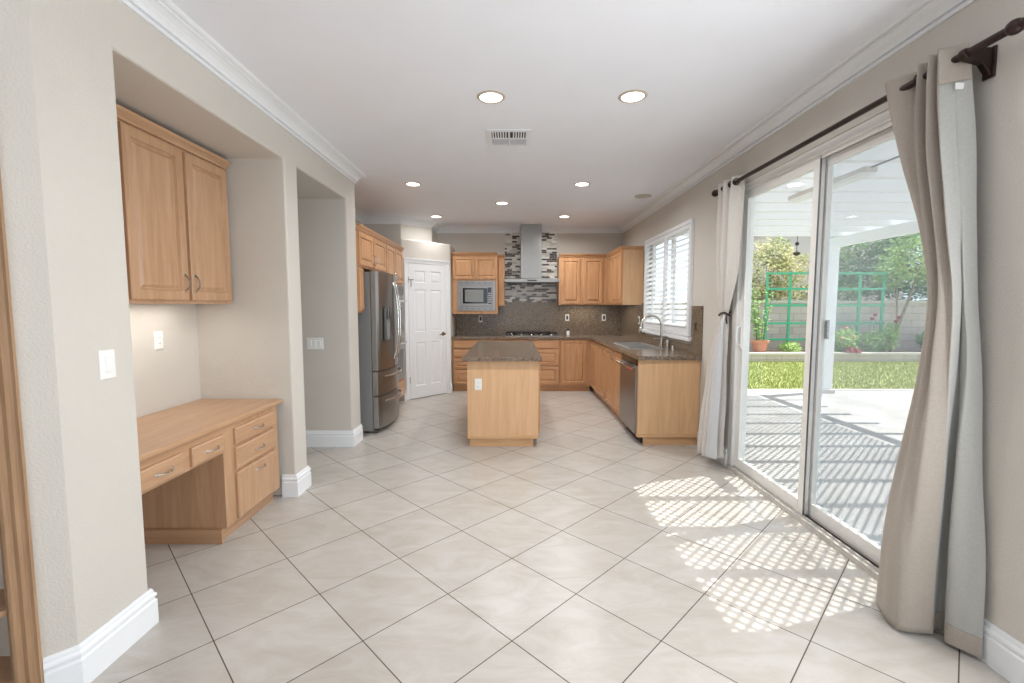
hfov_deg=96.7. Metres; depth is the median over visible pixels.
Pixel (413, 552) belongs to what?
floor
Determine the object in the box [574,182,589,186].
recessed light
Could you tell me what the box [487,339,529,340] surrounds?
base cabinet
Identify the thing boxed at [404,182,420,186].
recessed light
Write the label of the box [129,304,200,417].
wall
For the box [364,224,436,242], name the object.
wall
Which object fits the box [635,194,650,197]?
ceiling speaker
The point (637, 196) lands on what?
grille
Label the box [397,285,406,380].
double oven
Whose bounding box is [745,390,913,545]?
floor
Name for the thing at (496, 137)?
ceiling vent
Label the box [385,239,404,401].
tall cabinet
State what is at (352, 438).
baseboard
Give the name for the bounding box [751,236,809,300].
tree
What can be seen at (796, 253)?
wind chime
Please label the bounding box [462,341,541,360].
island countertop
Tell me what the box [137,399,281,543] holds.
desk
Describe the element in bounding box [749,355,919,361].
wall
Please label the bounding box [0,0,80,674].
wall
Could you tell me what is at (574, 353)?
base cabinet
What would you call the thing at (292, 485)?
baseboard
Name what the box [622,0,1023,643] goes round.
wall
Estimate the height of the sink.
0.198 m
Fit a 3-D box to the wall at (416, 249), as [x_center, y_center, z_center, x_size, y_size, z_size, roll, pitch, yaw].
[-1.617,-0.353,7.295,1.265,2.390,1.200,0,4,0]
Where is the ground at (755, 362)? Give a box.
[748,362,918,388]
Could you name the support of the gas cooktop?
in the countertop at (606, 340)
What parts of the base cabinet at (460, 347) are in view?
drawer, drawer, drawer, drawer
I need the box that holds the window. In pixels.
[642,229,690,340]
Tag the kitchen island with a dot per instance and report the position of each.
(506, 410)
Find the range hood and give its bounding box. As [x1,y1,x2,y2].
[504,224,559,283]
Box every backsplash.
[455,301,703,355]
[505,233,556,301]
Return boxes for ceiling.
[171,0,918,225]
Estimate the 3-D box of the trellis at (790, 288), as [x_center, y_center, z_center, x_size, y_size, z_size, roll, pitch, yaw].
[7.715,-0.812,12.658,1.370,2.230,0.075,0,4,0]
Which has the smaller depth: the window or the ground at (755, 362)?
the window
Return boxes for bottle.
[665,337,669,348]
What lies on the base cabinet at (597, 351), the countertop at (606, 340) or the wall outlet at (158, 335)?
the countertop at (606, 340)
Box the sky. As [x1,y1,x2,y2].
[752,235,906,300]
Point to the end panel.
(667, 390)
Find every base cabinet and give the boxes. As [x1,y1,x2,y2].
[452,339,486,390]
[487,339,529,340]
[530,339,559,390]
[559,339,589,390]
[590,340,609,407]
[605,347,624,423]
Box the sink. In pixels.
[613,342,662,348]
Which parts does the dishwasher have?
handle, door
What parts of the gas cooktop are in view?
plate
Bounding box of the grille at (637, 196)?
[636,195,649,197]
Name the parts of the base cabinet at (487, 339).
drawer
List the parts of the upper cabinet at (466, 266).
door, crown, door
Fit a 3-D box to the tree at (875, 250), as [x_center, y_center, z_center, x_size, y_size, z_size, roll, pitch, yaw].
[13.706,-2.185,15.289,6.107,4.998,2.764,0,4,-2]
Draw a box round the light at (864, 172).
[833,155,898,189]
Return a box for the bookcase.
[0,170,43,682]
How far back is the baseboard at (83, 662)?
1.77 m
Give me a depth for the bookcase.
1.53 m
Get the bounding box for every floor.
[91,387,1009,682]
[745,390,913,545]
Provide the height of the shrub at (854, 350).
0.211 m
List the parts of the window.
sill, frame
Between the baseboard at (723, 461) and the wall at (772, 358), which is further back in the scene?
the wall at (772, 358)
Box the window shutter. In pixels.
[643,218,694,335]
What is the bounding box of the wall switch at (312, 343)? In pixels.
[307,338,322,348]
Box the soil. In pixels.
[749,351,920,351]
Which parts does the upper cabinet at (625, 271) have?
door, door, door, crown, panel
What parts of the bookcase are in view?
shelf, shelf, panel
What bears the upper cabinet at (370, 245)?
attached to the wall at (292, 231)
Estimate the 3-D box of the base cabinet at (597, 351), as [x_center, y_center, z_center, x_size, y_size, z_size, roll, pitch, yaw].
[1.559,0.442,6.858,0.642,0.872,1.225,0,4,0]
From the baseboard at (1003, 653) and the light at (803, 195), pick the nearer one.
the baseboard at (1003, 653)
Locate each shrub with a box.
[777,341,801,351]
[834,327,861,351]
[842,346,861,353]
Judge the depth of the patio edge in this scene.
7.91 m
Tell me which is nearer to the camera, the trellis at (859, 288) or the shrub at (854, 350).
the shrub at (854, 350)
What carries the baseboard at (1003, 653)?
attached to the wall at (998, 100)
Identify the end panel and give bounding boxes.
[636,360,699,444]
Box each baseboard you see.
[43,588,158,682]
[282,465,311,496]
[306,424,362,446]
[697,430,727,466]
[943,618,1023,682]
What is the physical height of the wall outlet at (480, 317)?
0.115 m
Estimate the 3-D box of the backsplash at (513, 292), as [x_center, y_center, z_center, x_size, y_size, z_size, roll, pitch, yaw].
[0.325,-1.267,7.816,0.894,1.180,0.017,0,4,0]
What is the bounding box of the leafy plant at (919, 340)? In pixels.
[914,331,923,348]
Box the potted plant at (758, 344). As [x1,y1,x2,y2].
[750,285,773,351]
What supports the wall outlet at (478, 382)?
attached to the kitchen island
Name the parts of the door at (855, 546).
handle, sliding sash, fixed sash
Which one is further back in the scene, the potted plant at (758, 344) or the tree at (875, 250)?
the tree at (875, 250)
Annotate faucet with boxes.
[638,314,663,346]
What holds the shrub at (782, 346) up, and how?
on the soil
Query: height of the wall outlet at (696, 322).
0.115 m
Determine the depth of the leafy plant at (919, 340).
12.67 m
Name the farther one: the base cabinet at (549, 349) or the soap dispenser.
the base cabinet at (549, 349)
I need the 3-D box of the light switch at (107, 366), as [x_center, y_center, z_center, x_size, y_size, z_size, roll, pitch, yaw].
[-1.595,0.090,1.798,0.010,0.115,0.070,0,4,0]
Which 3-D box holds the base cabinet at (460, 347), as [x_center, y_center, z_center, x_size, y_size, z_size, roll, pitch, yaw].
[-0.698,0.376,7.700,0.555,0.872,0.495,0,4,0]
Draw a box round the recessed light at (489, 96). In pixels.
[477,90,504,103]
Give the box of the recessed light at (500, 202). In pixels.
[495,201,508,204]
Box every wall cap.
[686,301,926,302]
[749,352,920,354]
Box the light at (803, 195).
[788,187,812,202]
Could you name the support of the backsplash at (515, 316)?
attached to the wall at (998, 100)
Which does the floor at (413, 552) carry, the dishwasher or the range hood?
the dishwasher
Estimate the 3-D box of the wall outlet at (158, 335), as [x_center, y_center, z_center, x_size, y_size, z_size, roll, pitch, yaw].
[-2.270,-0.008,2.926,0.009,0.115,0.070,0,4,0]
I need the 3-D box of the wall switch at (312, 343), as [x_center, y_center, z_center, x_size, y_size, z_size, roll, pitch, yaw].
[-1.946,0.021,4.490,0.162,0.115,0.010,0,4,0]
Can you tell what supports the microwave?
in the upper cabinet at (466, 266)
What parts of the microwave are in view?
door glass, door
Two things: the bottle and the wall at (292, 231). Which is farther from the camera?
the bottle
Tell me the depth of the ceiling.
2.69 m
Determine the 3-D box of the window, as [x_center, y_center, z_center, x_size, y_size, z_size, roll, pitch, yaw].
[1.917,-0.696,5.573,0.145,1.260,1.720,0,4,0]
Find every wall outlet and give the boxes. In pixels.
[154,331,163,349]
[475,379,481,389]
[478,315,482,321]
[694,321,697,331]
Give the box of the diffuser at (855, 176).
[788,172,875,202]
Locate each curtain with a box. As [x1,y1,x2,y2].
[697,174,744,459]
[876,42,985,658]
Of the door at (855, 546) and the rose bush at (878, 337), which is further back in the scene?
the rose bush at (878, 337)
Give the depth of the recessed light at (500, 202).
5.94 m
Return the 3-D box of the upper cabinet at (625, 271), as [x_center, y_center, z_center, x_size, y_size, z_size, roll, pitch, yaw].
[1.717,-0.980,7.005,0.336,0.835,1.021,0,4,0]
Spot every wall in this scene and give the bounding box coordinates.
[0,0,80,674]
[0,0,360,655]
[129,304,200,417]
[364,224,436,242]
[388,238,454,400]
[437,233,622,386]
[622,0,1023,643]
[655,303,926,350]
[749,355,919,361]
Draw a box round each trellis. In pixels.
[764,272,808,348]
[834,272,887,351]
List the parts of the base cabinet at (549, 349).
drawer, drawer, drawer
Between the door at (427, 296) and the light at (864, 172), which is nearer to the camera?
the light at (864, 172)
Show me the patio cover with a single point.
(879, 206)
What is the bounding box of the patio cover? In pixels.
[682,138,919,393]
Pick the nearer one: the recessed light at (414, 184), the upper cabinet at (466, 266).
the recessed light at (414, 184)
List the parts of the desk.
drawer, handle, drawer, handle, kick rail, drawer, drawer, drawer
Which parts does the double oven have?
control panel, oven door, oven door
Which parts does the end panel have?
moulding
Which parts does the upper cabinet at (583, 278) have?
door, crown, door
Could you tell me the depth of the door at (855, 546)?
2.96 m
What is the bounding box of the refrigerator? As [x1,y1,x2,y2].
[358,271,401,432]
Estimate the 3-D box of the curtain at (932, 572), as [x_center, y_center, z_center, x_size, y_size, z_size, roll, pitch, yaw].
[1.764,0.018,1.990,0.209,2.438,0.572,0,4,0]
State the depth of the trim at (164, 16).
2.70 m
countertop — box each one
[452,335,701,359]
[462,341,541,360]
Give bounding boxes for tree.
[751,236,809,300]
[803,246,871,300]
[838,233,926,300]
[871,234,926,351]
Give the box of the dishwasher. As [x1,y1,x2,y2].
[616,353,641,442]
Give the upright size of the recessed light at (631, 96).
0.006 m
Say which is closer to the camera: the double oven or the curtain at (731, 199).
the curtain at (731, 199)
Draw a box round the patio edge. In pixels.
[748,389,913,389]
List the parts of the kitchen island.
moulding, door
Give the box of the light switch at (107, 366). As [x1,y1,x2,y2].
[98,349,115,379]
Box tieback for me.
[718,312,730,323]
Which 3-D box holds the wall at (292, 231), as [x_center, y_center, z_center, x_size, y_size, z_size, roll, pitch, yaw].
[-1.945,-0.211,3.156,0.690,2.750,3.155,0,4,0]
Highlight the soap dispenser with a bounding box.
[663,336,669,348]
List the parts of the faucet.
spout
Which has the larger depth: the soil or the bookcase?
the soil
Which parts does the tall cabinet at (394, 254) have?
door, crown, door, drawer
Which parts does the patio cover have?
post, post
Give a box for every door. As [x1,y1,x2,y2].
[403,257,450,399]
[726,109,894,580]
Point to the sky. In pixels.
(803, 247)
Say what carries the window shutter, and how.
attached to the window
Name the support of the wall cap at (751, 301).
on the wall at (913, 322)
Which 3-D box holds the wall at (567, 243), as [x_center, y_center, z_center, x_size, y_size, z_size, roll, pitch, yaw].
[-0.195,-0.584,7.939,4.410,2.750,0.120,0,4,0]
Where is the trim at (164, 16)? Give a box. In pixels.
[119,0,975,232]
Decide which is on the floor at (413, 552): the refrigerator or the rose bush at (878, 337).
the refrigerator
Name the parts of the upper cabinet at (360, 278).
door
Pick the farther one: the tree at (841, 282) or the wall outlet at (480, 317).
the tree at (841, 282)
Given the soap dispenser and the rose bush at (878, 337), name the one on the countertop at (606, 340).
the soap dispenser
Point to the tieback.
(719, 314)
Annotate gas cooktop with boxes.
[505,332,558,336]
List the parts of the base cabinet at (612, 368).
door, door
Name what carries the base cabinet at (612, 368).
on the floor at (413, 552)
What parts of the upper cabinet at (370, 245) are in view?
door, crown, door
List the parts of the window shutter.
tilt rod, shutter panel, tilt rod, shutter panel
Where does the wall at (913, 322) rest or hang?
on the ground beyond
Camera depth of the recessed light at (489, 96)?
2.92 m
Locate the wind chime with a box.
[793,236,799,255]
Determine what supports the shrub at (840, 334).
on the soil
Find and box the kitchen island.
[462,341,541,445]
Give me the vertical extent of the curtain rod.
0.125 m
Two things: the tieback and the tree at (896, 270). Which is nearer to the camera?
the tieback
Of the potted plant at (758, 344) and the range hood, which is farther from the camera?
the potted plant at (758, 344)
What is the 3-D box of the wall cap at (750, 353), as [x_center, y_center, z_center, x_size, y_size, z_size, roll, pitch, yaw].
[10.250,0.318,12.061,15.500,0.050,0.260,0,4,0]
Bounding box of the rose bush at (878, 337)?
[856,313,901,351]
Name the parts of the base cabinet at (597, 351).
door, door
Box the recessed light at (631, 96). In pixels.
[618,90,647,102]
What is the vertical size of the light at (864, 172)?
0.066 m
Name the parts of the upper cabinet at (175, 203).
door, crown, handle, handle, door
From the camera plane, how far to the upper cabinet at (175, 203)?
2.65 m
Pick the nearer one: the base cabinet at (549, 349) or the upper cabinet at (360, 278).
the upper cabinet at (360, 278)
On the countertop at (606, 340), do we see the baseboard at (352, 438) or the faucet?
the faucet
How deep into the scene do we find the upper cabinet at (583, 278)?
7.50 m
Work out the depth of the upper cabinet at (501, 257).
7.50 m
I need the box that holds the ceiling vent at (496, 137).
[486,129,531,146]
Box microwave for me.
[457,281,494,310]
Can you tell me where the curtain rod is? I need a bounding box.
[711,17,1023,196]
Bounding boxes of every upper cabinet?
[116,103,231,303]
[355,224,387,271]
[356,266,363,312]
[451,252,497,313]
[498,254,504,305]
[557,254,608,304]
[607,246,643,304]
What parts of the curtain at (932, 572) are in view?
fabric panel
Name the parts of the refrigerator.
door, freezer drawer, freezer drawer, dispenser panel, handle, handle, door, handle, handle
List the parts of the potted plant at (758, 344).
pot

